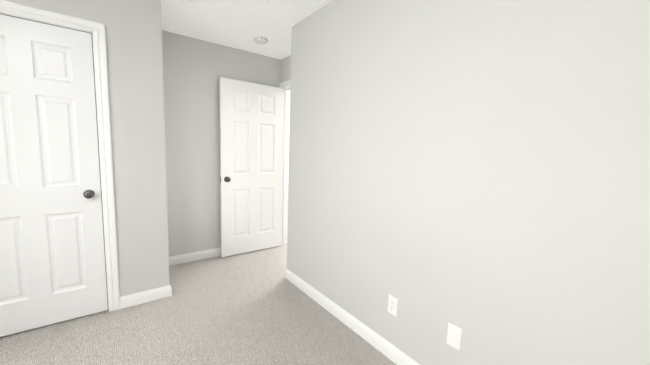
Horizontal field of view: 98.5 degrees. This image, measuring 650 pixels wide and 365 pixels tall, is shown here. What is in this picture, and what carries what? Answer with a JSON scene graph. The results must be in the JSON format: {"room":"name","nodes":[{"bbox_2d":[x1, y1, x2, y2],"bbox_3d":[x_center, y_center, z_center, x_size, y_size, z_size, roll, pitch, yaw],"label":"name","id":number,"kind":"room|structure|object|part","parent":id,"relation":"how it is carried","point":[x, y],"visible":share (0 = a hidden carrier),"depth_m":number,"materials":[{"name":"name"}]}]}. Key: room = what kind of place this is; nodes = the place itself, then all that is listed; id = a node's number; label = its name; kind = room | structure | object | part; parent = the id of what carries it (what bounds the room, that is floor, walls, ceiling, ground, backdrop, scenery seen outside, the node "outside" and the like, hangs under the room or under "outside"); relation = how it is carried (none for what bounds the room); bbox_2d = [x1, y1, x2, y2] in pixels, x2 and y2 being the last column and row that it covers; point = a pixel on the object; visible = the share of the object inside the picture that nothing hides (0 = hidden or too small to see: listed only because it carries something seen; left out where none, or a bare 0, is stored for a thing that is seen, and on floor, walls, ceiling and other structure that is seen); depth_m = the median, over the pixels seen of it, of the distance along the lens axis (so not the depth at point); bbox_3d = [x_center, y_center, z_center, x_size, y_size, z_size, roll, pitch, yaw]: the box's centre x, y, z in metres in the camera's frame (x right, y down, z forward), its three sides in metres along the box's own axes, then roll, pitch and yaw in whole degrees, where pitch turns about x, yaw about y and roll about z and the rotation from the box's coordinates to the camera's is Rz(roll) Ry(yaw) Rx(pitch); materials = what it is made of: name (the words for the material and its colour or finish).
{"room":"empty bedroom","nodes":[
{"label":"empty bedroom","id":0,"kind":"room"},
{"bbox_2d":[4,0,169,296],"bbox_3d":[-2.034,-0.179,1.756,1.800,2.380,0.110,-3,9,-37],"label":"wall","id":1,"kind":"structure","parent":0,"point":[133,30],"depth_m":2.13,"materials":[{"name":"grey paint"}]},
{"bbox_2d":[0,14,107,336],"bbox_3d":[-1.915,-0.006,1.827,0.702,2.003,0.035,-3,9,-37],"label":"closet door","id":2,"kind":"structure","parent":1,"relation":"in","point":[52,263],"depth_m":1.86,"materials":[{"name":"white wood"}]},
{"bbox_2d":[83,190,94,198],"bbox_3d":[-1.664,0.085,1.974,0.064,0.064,0.056,-3,9,-37],"label":"door knob","id":3,"kind":"object","parent":2,"relation":"attached to","point":[88,194],"visible":1,"depth_m":1.96,"materials":[{"name":"grey metal"}]},
{"bbox_2d":[0,0,119,311],"bbox_3d":[-1.936,-0.016,1.855,0.748,2.039,0.110,-3,9,-37],"label":"door frame","id":4,"kind":"structure","parent":1,"relation":"attached to","point":[97,122],"depth_m":1.97,"materials":[{"name":"white wood"}]},
{"bbox_3d":[-1.916,-0.002,1.828,0.710,2.020,0.028,-3,9,-37],"label":"closet jamb gap","id":5,"kind":"part","parent":4,"relation":"part of","materials":[{"name":"white wood"}]},
{"bbox_2d":[120,248,220,308],"bbox_3d":[-1.118,0.861,2.966,1.714,0.095,0.699,-3,9,-37],"label":"baseboard","id":6,"kind":"structure","parent":1,"relation":"attached to","point":[134,299],"depth_m":2.36,"materials":[{"name":"white wood"}]},
{"bbox_2d":[0,244,395,364],"bbox_3d":[-0.496,0.972,2.875,5.720,0.060,7.470,-3,9,-37],"label":"floor","id":7,"kind":"structure","parent":0,"point":[256,307],"depth_m":1.96,"materials":[{"name":"carpet"}]},
{"bbox_2d":[162,30,280,256],"bbox_3d":[-1.851,-0.291,2.749,3.300,2.380,0.110,-3,9,-37],"label":"wall","id":8,"kind":"structure","parent":0,"point":[194,70],"depth_m":3.02,"materials":[{"name":"grey paint"}]},
{"bbox_2d":[161,0,332,58],"bbox_3d":[-0.408,-1.459,2.585,5.720,0.080,7.470,-3,9,-37],"label":"ceiling","id":9,"kind":"structure","parent":0,"point":[239,24],"depth_m":2.45,"materials":[{"name":"white paint"}]},
{"bbox_2d":[253,36,267,44],"bbox_3d":[-0.652,-1.437,2.843,0.144,0.044,0.144,-3,9,-37],"label":"smoke detector","id":10,"kind":"object","parent":9,"relation":"attached to","point":[261,40],"visible":1,"depth_m":2.80,"materials":[{"name":"white plastic"}]},
{"bbox_2d":[281,55,290,82],"bbox_3d":[-0.798,-0.402,3.995,0.110,2.380,4.800,-3,9,-37],"label":"wall","id":11,"kind":"structure","parent":0,"point":[285,68],"depth_m":3.41,"materials":[{"name":"grey paint"}]},
{"bbox_2d":[219,77,283,256],"bbox_3d":[-0.856,-0.150,3.354,0.770,2.003,0.035,-3,9,-37],"label":"entry door","id":12,"kind":"structure","parent":11,"relation":"in","point":[251,137],"depth_m":3.31,"materials":[{"name":"white wood"}]},
{"bbox_2d":[279,80,290,244],"bbox_3d":[-0.288,-0.161,3.340,0.145,2.093,0.921,-3,9,-37],"label":"door frame","id":13,"kind":"structure","parent":11,"relation":"attached to","point":[285,161],"depth_m":3.64,"materials":[{"name":"white wood"}]},
{"bbox_3d":[-0.238,-0.164,3.379,0.018,2.093,0.921,-3,9,-37],"label":"hall entry casing trim","id":14,"kind":"part","parent":13,"relation":"part of","materials":[{"name":"white wood"}]},
{"bbox_2d":[287,0,649,364],"bbox_3d":[0.906,-0.026,1.361,0.390,2.380,3.620,-3,9,-37],"label":"wall","id":15,"kind":"structure","parent":0,"point":[477,172],"depth_m":1.29,"materials":[{"name":"grey paint"}]},
{"bbox_2d":[285,268,419,364],"bbox_3d":[0.667,1.109,1.423,0.014,0.095,3.524,-3,9,-37],"label":"baseboard","id":16,"kind":"structure","parent":15,"relation":"attached to","point":[391,352],"depth_m":1.99,"materials":[{"name":"white wood"}]},
{"bbox_2d":[388,294,397,316],"bbox_3d":[0.418,0.760,1.732,0.007,0.115,0.070,-3,9,-37],"label":"duplex electrical outlet","id":17,"kind":"object","parent":15,"relation":"attached to","point":[392,305],"visible":1,"depth_m":1.73,"materials":[{"name":"white plastic"}]},
{"bbox_2d":[447,322,461,350],"bbox_3d":[0.654,0.782,1.422,0.007,0.115,0.070,-3,9,-37],"label":"electrical outlet plate","id":18,"kind":"object","parent":15,"relation":"attached to","point":[454,334],"visible":1,"depth_m":1.42,"materials":[{"name":"white plastic"}]}
]}

